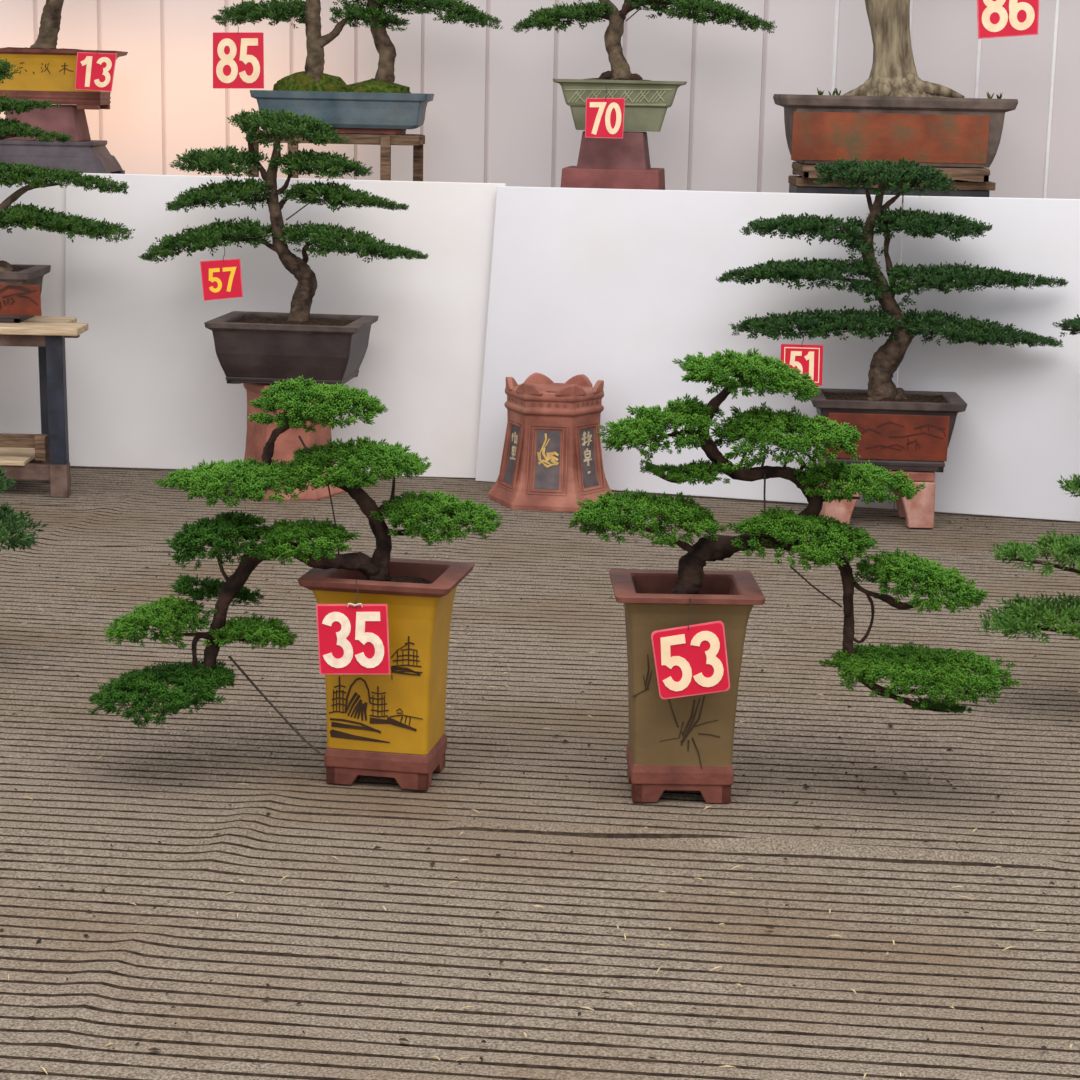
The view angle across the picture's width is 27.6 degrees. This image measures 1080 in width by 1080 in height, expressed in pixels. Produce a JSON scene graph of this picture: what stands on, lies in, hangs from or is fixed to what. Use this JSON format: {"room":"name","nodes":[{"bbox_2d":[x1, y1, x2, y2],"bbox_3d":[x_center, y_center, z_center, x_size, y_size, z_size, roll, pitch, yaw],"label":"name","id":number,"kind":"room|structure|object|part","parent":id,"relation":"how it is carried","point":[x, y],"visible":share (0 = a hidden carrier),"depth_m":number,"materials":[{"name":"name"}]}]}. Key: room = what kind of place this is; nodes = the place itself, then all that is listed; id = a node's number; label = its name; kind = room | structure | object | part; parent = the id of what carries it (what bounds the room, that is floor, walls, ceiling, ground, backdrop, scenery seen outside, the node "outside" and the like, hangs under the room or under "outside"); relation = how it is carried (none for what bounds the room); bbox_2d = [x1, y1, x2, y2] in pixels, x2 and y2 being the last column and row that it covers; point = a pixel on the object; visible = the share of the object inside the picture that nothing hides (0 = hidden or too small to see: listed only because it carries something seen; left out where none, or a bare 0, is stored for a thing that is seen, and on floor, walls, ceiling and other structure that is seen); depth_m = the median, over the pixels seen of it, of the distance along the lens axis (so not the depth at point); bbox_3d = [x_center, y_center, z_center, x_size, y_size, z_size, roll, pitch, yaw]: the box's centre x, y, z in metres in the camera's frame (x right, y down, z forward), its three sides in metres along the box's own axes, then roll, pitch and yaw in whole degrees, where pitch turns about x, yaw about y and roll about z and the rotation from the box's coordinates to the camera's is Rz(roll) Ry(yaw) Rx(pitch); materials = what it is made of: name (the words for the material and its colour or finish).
{"room":"bonsai exhibition","nodes":[
{"label":"bonsai exhibition","id":0,"kind":"room"},
{"bbox_2d":[0,466,1079,1079],"bbox_3d":[0.529,0.294,6.089,7.175,0.025,7.288,2,12,5],"label":"floor","id":1,"kind":"structure","parent":0,"point":[354,1011],"depth_m":4.46,"materials":[{"name":"carpet"}]},
{"bbox_2d":[0,467,47,551],"bbox_3d":[-1.538,0.067,5.647,0.526,0.541,0.348,1,12,0],"label":"bonsai","id":2,"kind":"object","parent":1,"relation":"on","point":[10,521],"visible":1,"depth_m":5.59,"materials":[{"name":"green plant"}]},
{"bbox_2d":[0,179,65,433],"bbox_3d":[-2.217,-0.876,8.664,0.794,1.146,0.068,2,12,1],"label":"panel","id":3,"kind":"object","parent":1,"relation":"on","point":[20,413],"visible":0.23,"depth_m":8.63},
{"bbox_2d":[0,316,87,496],"bbox_3d":[-2.190,-0.508,8.185,1.035,0.622,0.408,1,12,0],"label":"work table","id":4,"kind":"object","parent":1,"relation":"on","point":[44,456],"visible":1,"depth_m":8.05,"materials":[{"name":"brown wood"}]},
{"bbox_2d":[0,447,34,465],"bbox_3d":[-2.151,-0.322,8.237,0.530,0.016,0.380,1,12,0],"label":"shelf","id":5,"kind":"object","parent":4,"relation":"attached to","point":[9,456],"depth_m":8.16,"materials":[{"name":"brown wood"}]},
{"bbox_3d":[-2.143,-0.734,7.990,0.810,0.046,0.040,1,12,0],"label":"rail","id":6,"kind":"part","parent":4,"relation":"part of","materials":[{"name":"brown wood"}]},
{"bbox_3d":[-2.153,-0.257,8.087,0.750,0.056,0.040,1,12,0],"label":"rail","id":7,"kind":"part","parent":4,"relation":"part of","materials":[{"name":"brown wood"}]},
{"bbox_3d":[-2.151,-0.317,8.381,0.610,0.056,0.040,1,12,0],"label":"rail","id":8,"kind":"part","parent":4,"relation":"part of","materials":[{"name":"brown wood"}]},
{"bbox_3d":[-1.859,-0.518,8.339,0.067,0.595,0.056,1,12,0],"label":"leg","id":9,"kind":"part","parent":4,"relation":"part of","materials":[{"name":"paint"}]},
{"bbox_3d":[-1.762,-0.456,8.045,0.067,0.595,0.056,1,12,0],"label":"leg","id":10,"kind":"part","parent":4,"relation":"part of","materials":[{"name":"paint"}]},
{"bbox_2d":[0,58,135,322],"bbox_3d":[-2.022,-1.301,8.109,1.058,0.966,0.358,1,12,0],"label":"bonsai","id":11,"kind":"object","parent":4,"relation":"on","point":[20,284],"visible":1,"depth_m":8.05,"materials":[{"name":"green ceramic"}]},
{"bbox_2d":[0,264,50,322],"bbox_3d":[-2.128,-0.921,8.187,0.610,0.187,0.358,1,12,0],"label":"pot","id":12,"kind":"object","parent":11,"relation":"on","point":[20,284],"depth_m":8.04,"materials":[{"name":"orange ceramic"}]},
{"bbox_3d":[-2.142,-0.794,8.284,0.810,0.046,0.040,1,12,0],"label":"rail","id":13,"kind":"part","parent":4,"relation":"part of","materials":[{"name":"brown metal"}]},
{"bbox_2d":[65,173,505,477],"bbox_3d":[-1.006,-0.833,8.577,1.729,1.145,0.072,2,12,3],"label":"panel","id":14,"kind":"object","parent":1,"relation":"on","point":[147,386],"visible":0.55,"depth_m":8.56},
{"bbox_2d":[243,383,345,500],"bbox_3d":[-0.939,-0.388,8.228,0.429,0.424,0.392,1,12,0],"label":"plant stand","id":15,"kind":"object","parent":1,"relation":"on","point":[257,435],"visible":0.25,"depth_m":8.10,"materials":[{"name":"ceramic"}]},
{"bbox_2d":[138,107,428,386],"bbox_3d":[-0.942,-1.084,8.089,1.074,0.994,0.440,2,12,6],"label":"bonsai","id":16,"kind":"object","parent":15,"relation":"on","point":[251,347],"visible":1,"depth_m":8.00,"materials":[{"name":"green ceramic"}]},
{"bbox_2d":[200,247,242,300],"bbox_3d":[-1.159,-0.972,8.025,0.155,0.199,0.048,1,12,0],"label":"number sign","id":17,"kind":"object","parent":16,"relation":"hanging from","point":[221,279],"visible":1,"depth_m":8.01,"materials":[{"name":"metal"}]},
{"bbox_2d":[204,311,378,386],"bbox_3d":[-0.915,-0.707,8.163,0.604,0.226,0.494,1,12,0],"label":"pot","id":18,"kind":"object","parent":16,"relation":"on","point":[251,347],"depth_m":7.99,"materials":[{"name":"brown ceramic"}]},
{"bbox_2d":[87,375,502,790],"bbox_3d":[-0.528,0.085,4.785,0.901,0.891,0.365,0,12,-6],"label":"bonsai","id":19,"kind":"object","parent":1,"relation":"on","point":[392,725],"visible":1,"depth_m":4.73,"materials":[{"name":"plant"}]},
{"bbox_2d":[316,580,389,673],"bbox_3d":[-0.395,0.186,4.661,0.158,0.203,0.027,1,12,0],"label":"number sign","id":20,"kind":"object","parent":19,"relation":"hanging from","point":[352,638],"visible":1,"depth_m":4.66,"materials":[{"name":"paper"}]},
{"bbox_2d":[298,557,474,790],"bbox_3d":[-0.337,0.295,4.844,0.372,0.463,0.324,1,12,0],"label":"pot","id":21,"kind":"object","parent":19,"relation":"on","point":[392,725],"depth_m":4.77,"materials":[{"name":"ceramic"}]},
{"bbox_2d":[0,482,1079,1078],"bbox_3d":[-0.002,0.267,6.144,3.954,0.006,5.601,1,12,0],"label":"leaf litter","id":22,"kind":"object","parent":1,"relation":"on","point":[889,725],"visible":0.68,"depth_m":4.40,"materials":[{"name":"plant"}]},
{"bbox_2d":[487,373,613,512],"bbox_3d":[0.049,-0.370,8.155,0.485,0.459,0.451,1,12,0],"label":"plant stand","id":23,"kind":"object","parent":1,"relation":"on","point":[552,460],"visible":0.99,"depth_m":8.02,"materials":[{"name":"ceramic"}]},
{"bbox_3d":[-0.106,-0.314,8.100,0.046,0.249,0.149,-4,13,-23],"label":"panel frame","id":24,"kind":"part","parent":23,"relation":"part of","materials":[{"name":"ceramic"}]},
{"bbox_3d":[-0.102,-0.315,8.102,0.037,0.210,0.089,-4,13,-23],"label":"inlaid panel","id":25,"kind":"part","parent":23,"relation":"part of","materials":[{"name":"stone"}]},
{"bbox_3d":[0.027,-0.291,8.001,0.149,0.249,0.046,3,12,7],"label":"panel frame","id":26,"kind":"part","parent":23,"relation":"part of","materials":[{"name":"ceramic"}]},
{"bbox_3d":[0.028,-0.292,8.006,0.089,0.210,0.037,3,12,7],"label":"inlaid panel","id":27,"kind":"part","parent":23,"relation":"part of","materials":[{"name":"stone"}]},
{"bbox_3d":[0.178,-0.302,8.068,0.037,0.210,0.089,10,14,36],"label":"inlaid panel","id":28,"kind":"part","parent":23,"relation":"part of","materials":[{"name":"ceramic"}]},
{"bbox_3d":[0.182,-0.301,8.065,0.047,0.249,0.149,10,14,36],"label":"panel frame","id":29,"kind":"part","parent":23,"relation":"part of","materials":[{"name":"ceramic"}]},
{"bbox_2d":[475,186,901,508],"bbox_3d":[0.552,-0.742,8.287,1.618,1.148,0.092,4,12,15],"label":"panel","id":30,"kind":"object","parent":1,"relation":"on","point":[612,286],"visible":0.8,"depth_m":8.30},
{"bbox_2d":[568,347,1020,802],"bbox_3d":[0.544,0.080,4.700,0.976,0.978,0.376,3,12,8],"label":"bonsai","id":31,"kind":"object","parent":1,"relation":"on","point":[681,743],"visible":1,"depth_m":4.64,"materials":[{"name":"green plant"}]},
{"bbox_2d":[609,569,764,802],"bbox_3d":[0.308,0.321,4.782,0.322,0.464,0.285,1,12,0],"label":"pot","id":32,"kind":"object","parent":31,"relation":"on","point":[681,743],"depth_m":4.70,"materials":[{"name":"ceramic"}]},
{"bbox_2d":[651,598,729,698],"bbox_3d":[0.317,0.229,4.612,0.169,0.217,0.018,1,12,0],"label":"number sign","id":33,"kind":"object","parent":31,"relation":"hanging from","point":[690,660],"visible":1,"depth_m":4.61,"materials":[{"name":"metal"}]},
{"bbox_2d":[819,461,934,527],"bbox_3d":[1.207,-0.170,7.928,0.394,0.203,0.276,1,12,0],"label":"plant stand","id":34,"kind":"object","parent":1,"relation":"on","point":[918,512],"visible":0.49,"depth_m":7.81,"materials":[{"name":"ceramic"}]},
{"bbox_3d":[1.082,-0.136,7.838,0.145,0.167,0.084,1,12,0],"label":"leg","id":35,"kind":"part","parent":34,"relation":"part of","materials":[{"name":"ceramic"}]},
{"bbox_2d":[715,156,1068,471],"bbox_3d":[1.239,-0.807,7.805,1.256,1.095,0.385,1,12,0],"label":"bonsai","id":36,"kind":"object","parent":34,"relation":"on","point":[902,430],"visible":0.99,"depth_m":7.73,"materials":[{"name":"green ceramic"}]},
{"bbox_2d":[781,335,822,385],"bbox_3d":[0.918,-0.635,7.739,0.150,0.174,0.068,1,12,0],"label":"number sign","id":37,"kind":"object","parent":36,"relation":"hanging from","point":[806,358],"visible":0.77,"depth_m":7.71,"materials":[{"name":"paper"}]},
{"bbox_2d":[811,388,967,471],"bbox_3d":[1.231,-0.392,7.882,0.556,0.249,0.362,1,12,0],"label":"pot","id":38,"kind":"object","parent":36,"relation":"on","point":[902,430],"depth_m":7.74,"materials":[{"name":"brown ceramic"}]},
{"bbox_3d":[1.332,-0.169,8.026,0.145,0.167,0.084,1,12,0],"label":"leg","id":39,"kind":"part","parent":34,"relation":"part of","materials":[{"name":"ceramic"}]},
{"bbox_3d":[1.331,-0.130,7.838,0.145,0.167,0.084,1,12,0],"label":"leg","id":40,"kind":"part","parent":34,"relation":"part of","materials":[{"name":"ceramic"}]},
{"bbox_2d":[895,196,1079,521],"bbox_3d":[1.759,-0.654,7.955,0.950,1.159,0.070,4,12,15],"label":"panel","id":41,"kind":"object","parent":1,"relation":"on","point":[1017,433],"visible":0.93,"depth_m":7.98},
{"bbox_2d":[975,473,1079,644],"bbox_3d":[1.448,0.133,5.402,0.758,0.632,0.343,1,12,0],"label":"bonsai","id":42,"kind":"object","parent":1,"relation":"on","point":[1025,613],"visible":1,"depth_m":5.37,"materials":[{"name":"green plant"}]},
{"bbox_2d":[1052,314,1079,336],"bbox_3d":[2.118,-0.382,7.553,0.762,0.806,0.353,1,12,0],"label":"bonsai","id":43,"kind":"object","parent":1,"relation":"on","point":[1074,323],"visible":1,"depth_m":7.48,"materials":[{"name":"green plant"}]},
{"bbox_3d":[-0.071,-0.867,8.959,5.661,1.105,1.578,1,12,0],"label":"display shelf","id":44,"kind":"object","parent":1,"relation":"on","visible":0},
{"bbox_2d":[0,140,124,173],"bbox_3d":[-2.081,-1.604,9.232,0.609,0.146,0.375,1,12,0],"label":"plant stand","id":45,"kind":"object","parent":44,"relation":"on","point":[90,156],"visible":0.68,"depth_m":9.07,"materials":[{"name":"grey wood"}]},
{"bbox_2d":[3,105,90,141],"bbox_3d":[-2.065,-1.747,9.203,0.320,0.146,0.256,1,12,0],"label":"plant stand","id":46,"kind":"object","parent":45,"relation":"on","point":[68,119],"visible":0.5,"depth_m":9.09,"materials":[{"name":"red ceramic"}]},
{"bbox_2d":[0,0,127,109],"bbox_3d":[-2.026,-2.182,9.120,0.828,0.770,0.413,1,12,0],"label":"bonsai","id":47,"kind":"object","parent":46,"relation":"on","point":[47,72],"visible":0.76,"depth_m":9.04,"materials":[{"name":"ceramic"}]},
{"bbox_2d":[0,48,127,109],"bbox_3d":[-2.087,-1.921,9.167,0.703,0.239,0.369,1,12,0],"label":"pot","id":48,"kind":"object","parent":47,"relation":"on","point":[46,74],"depth_m":9.03,"materials":[{"name":"yellow ceramic"}]},
{"bbox_2d":[75,50,116,90],"bbox_3d":[-1.800,-1.905,8.924,0.173,0.165,0.023,1,12,0],"label":"number sign","id":49,"kind":"object","parent":47,"relation":"hanging from","point":[94,71],"visible":1,"depth_m":8.91,"materials":[{"name":"paper"}]},
{"bbox_2d":[246,131,424,180],"bbox_3d":[-0.837,-1.552,8.955,0.726,0.204,0.262,1,12,0],"label":"bench","id":50,"kind":"object","parent":44,"relation":"on","point":[385,141],"visible":0.47,"depth_m":8.84,"materials":[{"name":"brown wood"}]},
{"bbox_3d":[-1.179,-1.579,9.054,0.040,0.204,0.040,1,12,0],"label":"leg","id":51,"kind":"part","parent":50,"relation":"part of","materials":[{"name":"brown wood"}]},
{"bbox_3d":[-0.993,-1.532,8.846,0.040,0.204,0.040,1,12,0],"label":"leg","id":52,"kind":"part","parent":50,"relation":"part of","materials":[{"name":"brown wood"}]},
{"bbox_3d":[-0.829,-1.613,8.847,0.689,0.040,0.028,1,12,0],"label":"rail","id":53,"kind":"part","parent":50,"relation":"part of","materials":[{"name":"brown wood"}]},
{"bbox_3d":[-0.828,-1.656,9.053,0.689,0.040,0.028,1,12,0],"label":"rail","id":54,"kind":"part","parent":50,"relation":"part of","materials":[{"name":"brown wood"}]},
{"bbox_2d":[212,0,502,134],"bbox_3d":[-0.736,-2.098,8.863,1.179,0.905,0.385,1,12,-3],"label":"bonsai","id":55,"kind":"object","parent":50,"relation":"on","point":[381,105],"visible":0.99,"depth_m":8.80,"materials":[{"name":"green plant"}]},
{"bbox_2d":[213,23,263,88],"bbox_3d":[-1.206,-1.945,8.813,0.204,0.272,0.058,1,12,0],"label":"number sign","id":56,"kind":"object","parent":55,"relation":"hanging from","point":[238,57],"visible":1,"depth_m":8.79,"materials":[{"name":"paper"}]},
{"bbox_2d":[250,90,433,134],"bbox_3d":[-0.799,-1.736,8.934,0.724,0.164,0.345,1,12,0],"label":"pot","id":57,"kind":"object","parent":55,"relation":"on","point":[389,112],"depth_m":8.79,"materials":[{"name":"blue ceramic"}]},
{"bbox_3d":[-0.621,-1.524,8.846,0.040,0.204,0.040,1,12,0],"label":"leg","id":58,"kind":"part","parent":50,"relation":"part of","materials":[{"name":"brown wood"}]},
{"bbox_3d":[-0.501,-1.564,9.054,0.040,0.204,0.040,1,12,0],"label":"leg","id":59,"kind":"part","parent":50,"relation":"part of","materials":[{"name":"brown wood"}]},
{"bbox_3d":[-0.484,-1.627,8.950,0.024,0.036,0.178,1,12,0],"label":"rail","id":60,"kind":"part","parent":50,"relation":"part of","materials":[{"name":"brown wood"}]},
{"bbox_2d":[560,131,664,189],"bbox_3d":[0.295,-1.504,8.753,0.393,0.238,0.314,3,12,7],"label":"plant stand","id":61,"kind":"object","parent":44,"relation":"on","point":[605,163],"visible":0.73,"depth_m":8.63,"materials":[{"name":"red ceramic"}]},
{"bbox_2d":[511,0,776,131],"bbox_3d":[0.408,-1.998,8.651,1.044,0.765,0.323,1,12,0],"label":"bonsai","id":62,"kind":"object","parent":61,"relation":"on","point":[647,102],"visible":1,"depth_m":8.59,"materials":[{"name":"green ceramic"}]},
{"bbox_2d":[585,87,624,138],"bbox_3d":[0.250,-1.648,8.473,0.150,0.198,0.043,1,12,0],"label":"number sign","id":63,"kind":"object","parent":62,"relation":"hanging from","point":[604,118],"visible":1,"depth_m":8.46,"materials":[{"name":"paper"}]},
{"bbox_2d":[553,79,686,131],"bbox_3d":[0.309,-1.721,8.708,0.522,0.195,0.323,1,12,0],"label":"pot","id":64,"kind":"object","parent":62,"relation":"on","point":[647,102],"depth_m":8.57,"materials":[{"name":"green ceramic"}]},
{"bbox_2d":[788,175,995,202],"bbox_3d":[1.358,-1.359,8.541,0.760,0.084,0.300,1,12,0],"label":"plant stand","id":65,"kind":"object","parent":44,"relation":"on","point":[798,184],"visible":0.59,"depth_m":8.40,"materials":[{"name":"paint"}]},
{"bbox_2d":[773,0,1017,181],"bbox_3d":[1.469,-2.047,8.367,1.182,1.332,0.549,1,12,0],"label":"bonsai","id":66,"kind":"object","parent":65,"relation":"on","point":[895,114],"visible":0.99,"depth_m":8.30,"materials":[{"name":"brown ceramic"}]},
{"bbox_2d":[773,94,1017,181],"bbox_3d":[1.354,-1.555,8.501,0.875,0.311,0.481,1,12,0],"label":"pot","id":67,"kind":"object","parent":66,"relation":"on","point":[956,134],"depth_m":8.29,"materials":[{"name":"orange ceramic"}]},
{"bbox_2d":[977,0,1038,38],"bbox_3d":[1.755,-2.106,8.230,0.245,0.456,0.008,1,12,0],"label":"number sign","id":68,"kind":"object","parent":66,"relation":"hanging from","point":[995,18],"visible":1,"depth_m":8.26,"materials":[{"name":"paper"}]},
{"bbox_2d":[0,0,1079,387],"bbox_3d":[-0.582,-1.765,9.318,8.792,2.700,0.007,3,12,11],"label":"wall","id":69,"kind":"structure","parent":0,"point":[497,113],"depth_m":9.15,"materials":[{"name":"white paint"}]}
]}

